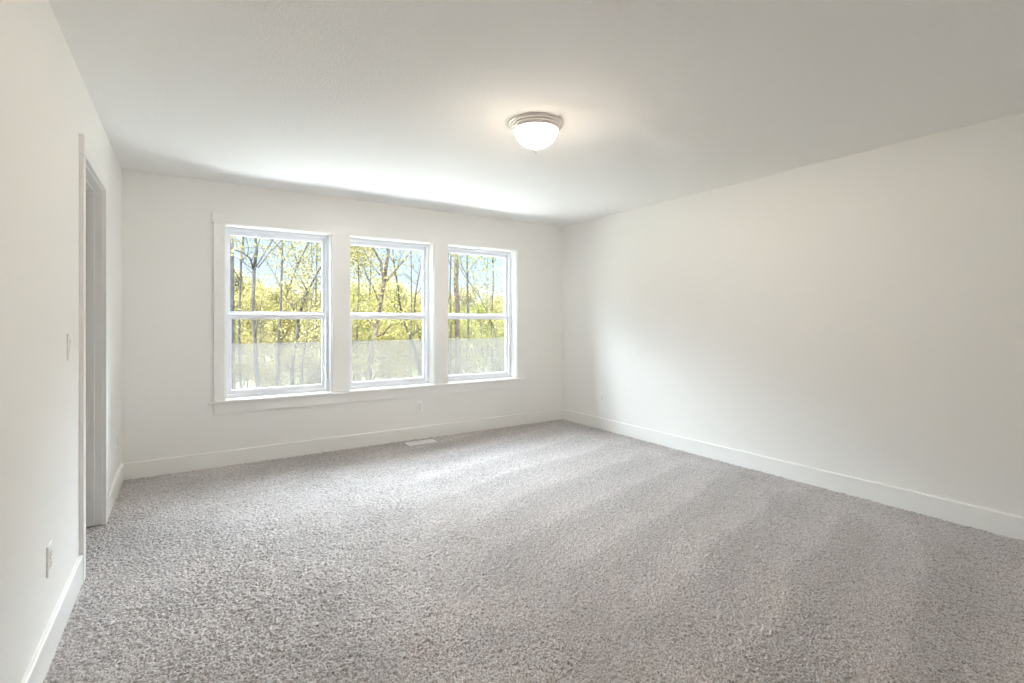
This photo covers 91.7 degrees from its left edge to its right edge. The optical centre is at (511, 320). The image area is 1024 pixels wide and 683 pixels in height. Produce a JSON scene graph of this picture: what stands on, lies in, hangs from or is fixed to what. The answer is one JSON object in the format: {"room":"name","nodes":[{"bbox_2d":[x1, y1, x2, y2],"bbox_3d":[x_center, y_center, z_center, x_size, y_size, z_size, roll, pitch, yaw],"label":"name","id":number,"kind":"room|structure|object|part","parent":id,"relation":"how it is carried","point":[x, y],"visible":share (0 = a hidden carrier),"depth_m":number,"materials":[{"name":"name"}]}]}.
{"room":"empty bedroom","nodes":[
{"label":"empty bedroom","id":0,"kind":"room"},
{"bbox_2d":[0,0,120,682],"bbox_3d":[-1.644,0.044,1.622,0.115,2.460,5.355,0,0,-33],"label":"wall","id":1,"kind":"structure","parent":0,"point":[46,103],"depth_m":1.75,"materials":[{"name":"white paint"}]},
{"bbox_2d":[46,540,52,577],"bbox_3d":[-1.719,0.888,1.851,0.009,0.116,0.072,0,0,-33],"label":"electrical outlet","id":2,"kind":"object","parent":1,"relation":"attached to","point":[49,549],"visible":1,"depth_m":1.84,"materials":[{"name":"white plastic"}]},
{"bbox_2d":[21,555,82,682],"bbox_3d":[-1.091,1.195,0.895,0.015,0.143,3.533,0,0,-33],"label":"baseboard","id":3,"kind":"structure","parent":1,"relation":"attached to","point":[36,672],"depth_m":1.88,"materials":[{"name":"white paint"}]},
{"bbox_2d":[67,333,71,360],"bbox_3d":[-1.921,0.117,2.161,0.010,0.116,0.072,0,0,-33],"label":"light switch","id":4,"kind":"object","parent":1,"relation":"attached to","point":[69,336],"visible":1,"depth_m":2.15,"materials":[{"name":"white plastic"}]},
{"bbox_2d":[79,134,108,582],"bbox_3d":[-2.353,0.190,2.708,0.154,2.153,0.900,0,0,-33],"label":"door frame","id":5,"kind":"structure","parent":1,"relation":"in","point":[93,181],"depth_m":3.00,"materials":[{"name":"white paint"}]},
{"bbox_3d":[-2.074,0.237,2.402,0.018,2.059,0.065,0,0,-33],"label":"casing","id":6,"kind":"part","parent":5,"relation":"part of","materials":[{"name":"white paint"}]},
{"bbox_3d":[-2.516,0.237,3.077,0.018,2.059,0.086,0,0,-33],"label":"casing","id":7,"kind":"part","parent":5,"relation":"part of","materials":[{"name":"white paint"}]},
{"bbox_2d":[108,464,122,517],"bbox_3d":[-2.793,1.195,3.499,0.015,0.143,0.925,0,0,-33],"label":"baseboard","id":8,"kind":"structure","parent":1,"relation":"attached to","point":[115,487],"depth_m":3.46,"materials":[{"name":"white paint"}]},
{"bbox_2d":[121,169,561,462],"bbox_3d":[-1.266,0.044,5.188,4.820,2.460,0.200,0,0,-33],"label":"wall","id":9,"kind":"structure","parent":0,"point":[167,229],"depth_m":4.24,"materials":[{"name":"white paint"}]},
{"bbox_2d":[121,409,561,479],"bbox_3d":[-1.207,1.195,5.098,4.420,0.143,0.015,0,0,-33],"label":"baseboard","id":10,"kind":"structure","parent":9,"relation":"attached to","point":[155,467],"depth_m":4.68,"materials":[{"name":"white paint"}]},
{"bbox_2d":[208,377,526,404],"bbox_3d":[-1.198,0.699,5.081,3.250,0.021,0.052,0,0,-33],"label":"window sill","id":11,"kind":"structure","parent":9,"relation":"attached to","point":[523,378],"depth_m":4.84,"materials":[{"name":"white paint"}]},
{"bbox_2d":[211,212,524,413],"bbox_3d":[-1.255,-0.058,5.176,3.220,1.719,0.221,0,0,-33],"label":"window","id":12,"kind":"structure","parent":9,"relation":"in","point":[325,239],"depth_m":4.76,"materials":[{"name":"white paint"}]},
{"bbox_3d":[-2.196,-0.417,4.669,0.838,0.758,0.026,0,0,-33],"label":"sash","id":13,"kind":"part","parent":12,"relation":"part of","materials":[{"name":"white plastic"}]},
{"bbox_3d":[-2.178,0.303,4.641,0.828,0.716,0.030,0,0,-33],"label":"sash","id":14,"kind":"part","parent":12,"relation":"part of","materials":[{"name":"white plastic"}]},
{"bbox_2d":[350,235,447,390],"bbox_3d":[-1.194,-0.059,5.219,1.053,1.536,0.216,0,0,-33],"label":"window","id":15,"kind":"structure","parent":9,"relation":"in","point":[426,248],"depth_m":5.36,"materials":[{"name":"white paint"}]},
{"bbox_3d":[-1.312,-0.417,5.247,0.836,0.758,0.026,0,0,-33],"label":"sash","id":16,"kind":"part","parent":15,"relation":"part of","materials":[{"name":"white plastic"}]},
{"bbox_3d":[-1.293,0.303,5.219,0.826,0.716,0.030,0,0,-33],"label":"sash","id":17,"kind":"part","parent":15,"relation":"part of","materials":[{"name":"white plastic"}]},
{"bbox_2d":[416,401,422,412],"bbox_3d":[-0.978,0.916,5.252,0.072,0.116,0.009,0,0,-33],"label":"electrical outlet","id":18,"kind":"object","parent":9,"relation":"attached to","point":[419,404],"visible":1,"depth_m":5.25,"materials":[{"name":"white plastic"}]},
{"bbox_2d":[448,244,522,382],"bbox_3d":[-0.337,-0.059,5.779,0.988,1.536,0.216,0,0,-33],"label":"window","id":19,"kind":"structure","parent":9,"relation":"in","point":[509,256],"depth_m":5.94,"materials":[{"name":"white paint"}]},
{"bbox_3d":[-0.423,-0.417,5.828,0.848,0.758,0.026,0,0,-33],"label":"sash","id":20,"kind":"part","parent":19,"relation":"part of","materials":[{"name":"white plastic"}]},
{"bbox_3d":[-0.404,0.303,5.800,0.838,0.716,0.030,0,0,-33],"label":"sash","id":21,"kind":"part","parent":19,"relation":"part of","materials":[{"name":"white plastic"}]},
{"bbox_2d":[43,419,1023,682],"bbox_3d":[-0.374,1.256,2.453,5.919,0.015,5.354,0,0,-33],"label":"floor","id":22,"kind":"structure","parent":0,"point":[560,550],"depth_m":2.43,"materials":[{"name":"carpet"}]},
{"bbox_2d":[405,439,436,445],"bbox_3d":[-0.931,1.245,5.074,0.304,0.008,0.140,0,0,-33],"label":"floor vent","id":23,"kind":"object","parent":22,"relation":"in","point":[427,440],"visible":1,"depth_m":5.05,"materials":[{"name":"white metal"}]},
{"bbox_2d":[48,0,1023,226],"bbox_3d":[-0.332,-1.335,2.480,6.220,0.300,5.755,0,0,-33],"label":"ceiling","id":24,"kind":"structure","parent":0,"point":[411,103],"depth_m":2.50,"materials":[{"name":"white paint"}]},
{"bbox_2d":[508,112,563,151],"bbox_3d":[0.144,-1.095,3.000,0.336,0.182,0.336,0,0,34],"label":"ceiling light","id":25,"kind":"object","parent":24,"relation":"attached to","point":[532,126],"visible":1,"depth_m":2.92,"materials":[{"name":"white glass"}]},
{"bbox_3d":[0.144,-1.093,3.000,0.262,0.104,0.262,0,0,-33],"label":"lamp shade","id":26,"kind":"part","parent":25,"relation":"part of","materials":[{"name":"white glass"}]},
{"bbox_2d":[562,112,1023,516],"bbox_3d":[2.188,0.044,4.127,0.200,2.460,5.355,0,0,-33],"label":"wall","id":27,"kind":"structure","parent":0,"point":[859,315],"depth_m":3.67,"materials":[{"name":"white paint"}]},
{"bbox_2d":[601,392,604,402],"bbox_3d":[1.038,0.885,5.694,0.009,0.116,0.072,0,0,-33],"label":"electrical outlet","id":28,"kind":"object","parent":27,"relation":"attached to","point":[602,393],"visible":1,"depth_m":5.68,"materials":[{"name":"white plastic"}]},
{"bbox_2d":[562,409,1023,540],"bbox_3d":[2.102,1.195,4.062,0.015,0.143,5.340,0,0,-33],"label":"baseboard","id":29,"kind":"structure","parent":27,"relation":"attached to","point":[999,523],"depth_m":3.65,"materials":[{"name":"white paint"}]},
{"label":"outside","id":30,"kind":"structure","parent":0,"visible":0},
{"bbox_2d":[235,332,500,397],"bbox_3d":[-35.420,4.155,81.606,150.000,0.499,165.065,0,0,-33],"label":"ground","id":31,"kind":"structure","parent":30,"point":[481,367],"depth_m":39.37,"materials":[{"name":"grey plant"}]},
{"bbox_2d":[230,235,246,389],"bbox_3d":[-7.713,-1.426,14.707,4.416,11.368,2.754,0,0,13],"label":"tree","id":32,"kind":"object","parent":31,"relation":"on","point":[234,387],"visible":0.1,"depth_m":14.79,"materials":[{"name":"grey plant"}]},
{"bbox_2d":[235,306,247,383],"bbox_3d":[-14.461,1.832,24.639,2.716,5.014,2.685,0,0,-42],"label":"shrub","id":33,"kind":"object","parent":31,"relation":"on","point":[236,306],"visible":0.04,"depth_m":24.80,"materials":[{"name":"green plant"}]},
{"bbox_2d":[234,281,256,372],"bbox_3d":[-14.319,0.914,24.240,3.780,6.841,3.370,0,0,31],"label":"tree","id":34,"kind":"object","parent":31,"relation":"on","point":[236,338],"visible":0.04,"depth_m":24.22,"materials":[{"name":"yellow plant"}]},
{"bbox_2d":[235,319,272,388],"bbox_3d":[-15.021,1.914,28.096,2.622,4.840,2.592,0,0,24],"label":"shrub","id":35,"kind":"object","parent":31,"relation":"on","point":[250,319],"visible":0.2,"depth_m":27.94,"materials":[{"name":"green plant"}]},
{"bbox_2d":[234,267,274,362],"bbox_3d":[-20.672,-0.011,38.673,4.617,8.708,4.948,0,0,11],"label":"tree","id":36,"kind":"object","parent":31,"relation":"on","point":[236,285],"visible":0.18,"depth_m":37.77,"materials":[{"name":"green plant"}]},
{"bbox_2d":[236,277,279,364],"bbox_3d":[-21.747,0.252,43.781,4.328,8.164,4.639,0,0,29],"label":"tree","id":37,"kind":"object","parent":31,"relation":"on","point":[260,277],"visible":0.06,"depth_m":43.27,"materials":[{"name":"green plant"}]},
{"bbox_2d":[234,236,286,388],"bbox_3d":[-9.565,-1.715,16.906,3.337,11.940,3.669,0,0,12],"label":"tree","id":38,"kind":"object","parent":31,"relation":"on","point":[242,243],"visible":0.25,"depth_m":16.70,"materials":[{"name":"grey plant"}]},
{"bbox_2d":[230,235,295,387],"bbox_3d":[-6.828,-1.017,13.968,4.521,10.546,4.858,0,0,42],"label":"tree","id":39,"kind":"object","parent":31,"relation":"on","point":[253,267],"visible":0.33,"depth_m":13.35,"materials":[{"name":"grey plant"}]},
{"bbox_2d":[234,272,294,384],"bbox_3d":[-12.595,0.917,24.851,3.366,6.834,3.776,0,0,27],"label":"tree","id":40,"kind":"object","parent":31,"relation":"on","point":[249,327],"visible":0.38,"depth_m":24.78,"materials":[{"name":"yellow plant"}]},
{"bbox_2d":[234,285,320,387],"bbox_3d":[-9.674,1.185,20.251,3.468,6.278,3.092,0,0,14],"label":"tree","id":41,"kind":"object","parent":31,"relation":"on","point":[289,322],"visible":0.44,"depth_m":20.17,"materials":[{"name":"yellow plant"}]},
{"bbox_2d":[249,319,309,387],"bbox_3d":[-10.228,2.029,21.811,2.462,4.597,2.490,0,0,-33],"label":"shrub","id":42,"kind":"object","parent":31,"relation":"on","point":[271,369],"visible":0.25,"depth_m":21.51,"materials":[{"name":"green plant"}]},
{"bbox_2d":[252,240,314,377],"bbox_3d":[-9.305,-2.036,22.832,5.822,12.591,3.971,0,0,-33],"label":"tree","id":43,"kind":"object","parent":31,"relation":"on","point":[277,277],"visible":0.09,"depth_m":22.06,"materials":[{"name":"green plant"}]},
{"bbox_2d":[262,279,306,348],"bbox_3d":[-20.604,0.268,43.910,4.310,8.130,4.620,0,0,7],"label":"tree","id":44,"kind":"object","parent":31,"relation":"on","point":[275,294],"visible":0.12,"depth_m":43.16,"materials":[{"name":"green plant"}]},
{"bbox_2d":[231,238,352,384],"bbox_3d":[-6.234,0.418,14.749,3.674,7.674,4.227,0,0,-33],"label":"tree","id":45,"kind":"object","parent":31,"relation":"on","point":[266,246],"visible":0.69,"depth_m":14.96,"materials":[{"name":"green plant"}]},
{"bbox_2d":[276,322,315,385],"bbox_3d":[-10.549,2.116,24.929,2.364,4.413,2.391,0,0,-43],"label":"shrub","id":46,"kind":"object","parent":31,"relation":"on","point":[306,322],"visible":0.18,"depth_m":25.00,"materials":[{"name":"green plant"}]},
{"bbox_2d":[276,284,321,351],"bbox_3d":[-18.862,0.451,43.922,4.110,7.752,4.406,0,0,35],"label":"tree","id":47,"kind":"object","parent":31,"relation":"on","point":[310,292],"visible":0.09,"depth_m":43.78,"materials":[{"name":"green plant"}]},
{"bbox_2d":[281,334,320,384],"bbox_3d":[-6.878,2.236,17.877,2.228,4.160,2.254,0,0,-14],"label":"shrub","id":48,"kind":"object","parent":31,"relation":"on","point":[306,376],"visible":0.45,"depth_m":17.60,"materials":[{"name":"green plant"}]},
{"bbox_2d":[234,237,371,385],"bbox_3d":[-7.967,-1.290,19.005,5.593,11.098,6.128,0,0,37],"label":"tree","id":49,"kind":"object","parent":31,"relation":"on","point":[291,383],"visible":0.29,"depth_m":18.61,"materials":[{"name":"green plant"}]},
{"bbox_2d":[236,239,373,386],"bbox_3d":[-6.744,-1.431,17.118,5.262,11.373,3.561,0,0,-33],"label":"tree","id":50,"kind":"object","parent":31,"relation":"on","point":[281,248],"visible":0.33,"depth_m":16.46,"materials":[{"name":"grey plant"}]},
{"bbox_2d":[288,299,321,383],"bbox_3d":[-10.026,1.380,25.822,3.244,5.872,2.892,0,0,-40],"label":"tree","id":51,"kind":"object","parent":31,"relation":"on","point":[308,299],"visible":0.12,"depth_m":25.89,"materials":[{"name":"yellow plant"}]},
{"bbox_2d":[306,291,321,347],"bbox_3d":[-19.054,0.693,47.425,3.846,7.254,4.122,0,0,34],"label":"tree","id":52,"kind":"object","parent":31,"relation":"on","point":[318,292],"visible":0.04,"depth_m":47.43,"materials":[{"name":"green plant"}]},
{"bbox_2d":[260,240,388,383],"bbox_3d":[-8.001,-2.151,20.797,5.362,12.811,5.152,0,0,-33],"label":"tree","id":53,"kind":"object","parent":31,"relation":"on","point":[318,244],"visible":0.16,"depth_m":19.96,"materials":[{"name":"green plant"}]},
{"bbox_2d":[270,244,400,380],"bbox_3d":[-6.210,-1.134,17.730,4.043,10.779,4.224,0,0,5],"label":"tree","id":54,"kind":"object","parent":31,"relation":"on","point":[359,258],"visible":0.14,"depth_m":17.90,"materials":[{"name":"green plant"}]},
{"bbox_2d":[314,286,376,378],"bbox_3d":[-9.278,0.993,29.050,3.918,6.646,3.762,0,0,2],"label":"leafy tree","id":55,"kind":"object","parent":31,"relation":"on","point":[353,294],"visible":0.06,"depth_m":28.62,"materials":[{"name":"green plant"}]},
{"bbox_2d":[352,300,370,381],"bbox_3d":[-6.954,1.719,21.167,2.546,5.168,2.855,0,0,1],"label":"tree","id":56,"kind":"object","parent":31,"relation":"on","point":[353,328],"visible":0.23,"depth_m":20.98,"materials":[{"name":"yellow plant"}]},
{"bbox_2d":[350,280,374,358],"bbox_3d":[-14.623,0.143,49.233,4.448,8.390,4.768,0,0,35],"label":"tree","id":57,"kind":"object","parent":31,"relation":"on","point":[350,280],"visible":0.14,"depth_m":48.38,"materials":[{"name":"green plant"}]},
{"bbox_2d":[311,245,419,380],"bbox_3d":[-4.125,-1.165,16.327,7.059,10.840,4.542,0,0,-36],"label":"tree","id":58,"kind":"object","parent":31,"relation":"on","point":[384,280],"visible":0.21,"depth_m":16.10,"materials":[{"name":"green plant"}]},
{"bbox_2d":[352,319,378,376],"bbox_3d":[-9.039,2.123,30.185,2.356,4.399,2.383,0,0,-11],"label":"shrub","id":59,"kind":"object","parent":31,"relation":"on","point":[354,319],"visible":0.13,"depth_m":29.93,"materials":[{"name":"green plant"}]},
{"bbox_2d":[359,330,393,379],"bbox_3d":[-8.175,2.284,30.396,2.198,4.058,2.173,0,0,-25],"label":"shrub","id":60,"kind":"object","parent":31,"relation":"on","point":[390,330],"visible":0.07,"depth_m":30.29,"materials":[{"name":"green plant"}]},
{"bbox_2d":[350,248,408,377],"bbox_3d":[-6.926,-2.381,24.214,4.180,13.277,4.531,0,0,36],"label":"tree","id":61,"kind":"object","parent":31,"relation":"on","point":[370,289],"visible":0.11,"depth_m":24.06,"materials":[{"name":"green plant"}]},
{"bbox_2d":[359,278,409,357],"bbox_3d":[-11.479,0.218,44.558,4.678,8.233,4.365,0,0,23],"label":"tree","id":62,"kind":"object","parent":31,"relation":"on","point":[378,278],"visible":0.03,"depth_m":44.29,"materials":[{"name":"green plant"}]},
{"bbox_2d":[350,246,420,386],"bbox_3d":[-6.455,-0.643,21.715,5.784,9.819,3.006,0,0,32],"label":"tree","id":63,"kind":"object","parent":31,"relation":"on","point":[383,358],"visible":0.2,"depth_m":21.40,"materials":[{"name":"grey plant"}]},
{"bbox_2d":[360,294,414,375],"bbox_3d":[-7.987,1.223,31.618,3.493,6.170,3.637,0,0,-25],"label":"leafy tree","id":64,"kind":"object","parent":31,"relation":"on","point":[367,294],"visible":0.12,"depth_m":31.38,"materials":[{"name":"green plant"}]},
{"bbox_2d":[358,300,421,379],"bbox_3d":[-4.965,1.722,20.496,2.542,5.162,2.852,0,0,-38],"label":"tree","id":65,"kind":"object","parent":31,"relation":"on","point":[382,336],"visible":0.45,"depth_m":20.42,"materials":[{"name":"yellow plant"}]},
{"bbox_2d":[366,285,421,378],"bbox_3d":[-5.792,0.981,26.122,3.703,6.703,3.302,0,0,36],"label":"tree","id":66,"kind":"object","parent":31,"relation":"on","point":[409,296],"visible":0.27,"depth_m":26.02,"materials":[{"name":"yellow plant"}]},
{"bbox_2d":[384,278,416,348],"bbox_3d":[-9.190,0.440,40.449,4.122,7.775,4.418,0,0,7],"label":"tree","id":67,"kind":"object","parent":31,"relation":"on","point":[400,287],"visible":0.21,"depth_m":39.49,"materials":[{"name":"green plant"}]},
{"bbox_2d":[391,334,415,378],"bbox_3d":[-7.226,2.382,32.234,2.063,3.852,2.087,0,0,-7],"label":"shrub","id":68,"kind":"object","parent":31,"relation":"on","point":[403,334],"visible":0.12,"depth_m":32.10,"materials":[{"name":"green plant"}]},
{"bbox_2d":[355,248,454,384],"bbox_3d":[-3.881,-0.165,17.755,4.380,8.840,2.314,0,0,-33],"label":"tree","id":69,"kind":"object","parent":31,"relation":"on","point":[410,339],"visible":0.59,"depth_m":17.92,"materials":[{"name":"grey plant"}]},
{"bbox_2d":[401,310,421,367],"bbox_3d":[-6.143,1.375,34.052,3.452,5.855,3.314,0,0,-8],"label":"leafy tree","id":70,"kind":"object","parent":31,"relation":"on","point":[421,310],"visible":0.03,"depth_m":34.16,"materials":[{"name":"green plant"}]},
{"bbox_2d":[405,320,421,375],"bbox_3d":[-6.487,1.829,34.082,2.719,5.019,2.688,0,0,44],"label":"shrub","id":71,"kind":"object","parent":31,"relation":"on","point":[418,352],"visible":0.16,"depth_m":33.64,"materials":[{"name":"green plant"}]},
{"bbox_2d":[407,292,421,355],"bbox_3d":[-10.738,0.547,54.375,4.293,7.555,4.005,0,0,37],"label":"tree","id":72,"kind":"object","parent":31,"relation":"on","point":[414,292],"visible":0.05,"depth_m":53.69,"materials":[{"name":"green plant"}]},
{"bbox_2d":[378,251,452,376],"bbox_3d":[-4.409,-0.424,23.203,3.507,9.366,2.843,0,0,22],"label":"tree","id":73,"kind":"object","parent":31,"relation":"on","point":[417,280],"visible":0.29,"depth_m":23.27,"materials":[{"name":"grey plant"}]},
{"bbox_2d":[366,249,465,377],"bbox_3d":[-3.918,0.040,19.798,3.406,8.449,5.242,0,0,36],"label":"tree","id":74,"kind":"object","parent":31,"relation":"on","point":[393,260],"visible":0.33,"depth_m":19.82,"materials":[{"name":"grey plant"}]},
{"bbox_2d":[409,292,463,372],"bbox_3d":[-4.329,1.129,28.714,3.533,6.395,3.150,0,0,7],"label":"tree","id":75,"kind":"object","parent":31,"relation":"on","point":[453,320],"visible":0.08,"depth_m":28.53,"materials":[{"name":"yellow plant"}]},
{"bbox_2d":[448,292,460,337],"bbox_3d":[-6.189,0.593,47.077,3.955,7.460,4.239,0,0,1],"label":"tree","id":76,"kind":"object","parent":31,"relation":"on","point":[452,297],"visible":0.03,"depth_m":46.02,"materials":[{"name":"green plant"}]},
{"bbox_2d":[448,253,465,374],"bbox_3d":[-2.938,-1.836,24.413,4.130,12.188,3.188,0,0,-20],"label":"tree","id":77,"kind":"object","parent":31,"relation":"on","point":[450,328],"visible":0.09,"depth_m":24.28,"materials":[{"name":"grey plant"}]},
{"bbox_2d":[448,332,466,373],"bbox_3d":[-4.027,2.377,31.305,2.068,3.861,2.091,0,0,-38],"label":"shrub","id":78,"kind":"object","parent":31,"relation":"on","point":[452,332],"visible":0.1,"depth_m":31.08,"materials":[{"name":"green plant"}]},
{"bbox_2d":[448,320,470,369],"bbox_3d":[-3.568,1.748,31.879,2.515,5.106,2.821,0,0,43],"label":"tree","id":79,"kind":"object","parent":31,"relation":"on","point":[460,320],"visible":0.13,"depth_m":31.44,"materials":[{"name":"yellow plant"}]},
{"bbox_2d":[415,251,504,372],"bbox_3d":[-1.474,-0.290,17.164,4.096,9.094,4.104,0,0,-33],"label":"tree","id":80,"kind":"object","parent":31,"relation":"on","point":[495,337],"visible":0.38,"depth_m":17.38,"materials":[{"name":"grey plant"}]},
{"bbox_2d":[448,254,476,374],"bbox_3d":[-2.375,-1.360,20.575,2.986,11.254,3.362,0,0,-33],"label":"tree","id":81,"kind":"object","parent":31,"relation":"on","point":[456,292],"visible":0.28,"depth_m":19.97,"materials":[{"name":"brown plant"}]},
{"bbox_2d":[448,331,476,374],"bbox_3d":[-2.846,2.365,27.678,2.105,3.886,2.081,0,0,1],"label":"shrub","id":82,"kind":"object","parent":31,"relation":"on","point":[464,344],"visible":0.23,"depth_m":27.56,"materials":[{"name":"green plant"}]},
{"bbox_2d":[448,253,487,373],"bbox_3d":[-1.353,-1.646,22.857,6.560,11.811,3.769,0,0,-13],"label":"tree","id":83,"kind":"object","parent":31,"relation":"on","point":[467,305],"visible":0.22,"depth_m":22.54,"materials":[{"name":"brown plant"}]},
{"bbox_2d":[449,301,486,371],"bbox_3d":[-2.772,1.488,32.347,3.313,5.620,3.181,0,0,-26],"label":"leafy tree","id":84,"kind":"object","parent":31,"relation":"on","point":[473,310],"visible":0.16,"depth_m":32.33,"materials":[{"name":"green plant"}]},
{"bbox_2d":[459,284,484,343],"bbox_3d":[-4.976,0.024,56.270,4.578,8.636,4.907,0,0,-11],"label":"tree","id":85,"kind":"object","parent":31,"relation":"on","point":[464,307],"visible":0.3,"depth_m":56.37,"materials":[{"name":"green plant"}]},
{"bbox_2d":[449,255,504,373],"bbox_3d":[-0.614,0.558,19.959,3.883,7.395,6.183,0,0,27],"label":"tree","id":86,"kind":"object","parent":31,"relation":"on","point":[483,360],"visible":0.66,"depth_m":19.25,"materials":[{"name":"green plant"}]},
{"bbox_2d":[453,306,504,373],"bbox_3d":[-2.015,1.789,26.118,2.764,5.103,2.733,0,0,31],"label":"shrub","id":87,"kind":"object","parent":31,"relation":"on","point":[475,320],"visible":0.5,"depth_m":26.02,"materials":[{"name":"green plant"}]},
{"bbox_2d":[461,256,499,372],"bbox_3d":[-1.730,-0.723,26.588,3.667,9.955,2.693,0,0,-33],"label":"tree","id":88,"kind":"object","parent":31,"relation":"on","point":[476,256],"visible":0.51,"depth_m":26.57,"materials":[{"name":"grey plant"}]},
{"bbox_2d":[468,256,500,371],"bbox_3d":[-1.086,-0.597,21.200,2.915,9.704,2.061,0,0,36],"label":"tree","id":89,"kind":"object","parent":31,"relation":"on","point":[493,261],"visible":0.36,"depth_m":20.96,"materials":[{"name":"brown plant"}]},
{"bbox_2d":[471,287,504,370],"bbox_3d":[-1.088,1.120,32.252,3.543,6.413,3.159,0,0,-14],"label":"tree","id":90,"kind":"object","parent":31,"relation":"on","point":[498,308],"visible":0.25,"depth_m":31.94,"materials":[{"name":"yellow plant"}]},
{"bbox_2d":[473,293,503,354],"bbox_3d":[-2.645,0.634,52.480,4.191,7.376,3.910,0,0,26],"label":"tree","id":91,"kind":"object","parent":31,"relation":"on","point":[485,297],"visible":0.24,"depth_m":52.05,"materials":[{"name":"green plant"}]},
{"bbox_2d":[480,304,504,360],"bbox_3d":[-1.378,1.409,38.545,3.274,5.784,3.409,0,0,34],"label":"leafy tree","id":92,"kind":"object","parent":31,"relation":"on","point":[490,304],"visible":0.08,"depth_m":38.14,"materials":[{"name":"green plant"}]},
{"bbox_2d":[484,294,503,334],"bbox_3d":[-2.484,0.382,65.906,4.487,7.896,4.186,0,0,-15],"label":"tree","id":93,"kind":"object","parent":31,"relation":"on","point":[503,294],"visible":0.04,"depth_m":65.25,"materials":[{"name":"green plant"}]},
{"bbox_2d":[488,319,504,371],"bbox_3d":[-0.265,2.029,26.059,2.490,4.597,2.462,0,0,-38],"label":"shrub","id":94,"kind":"object","parent":31,"relation":"on","point":[502,356],"visible":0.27,"depth_m":25.84,"materials":[{"name":"green plant"}]}
]}

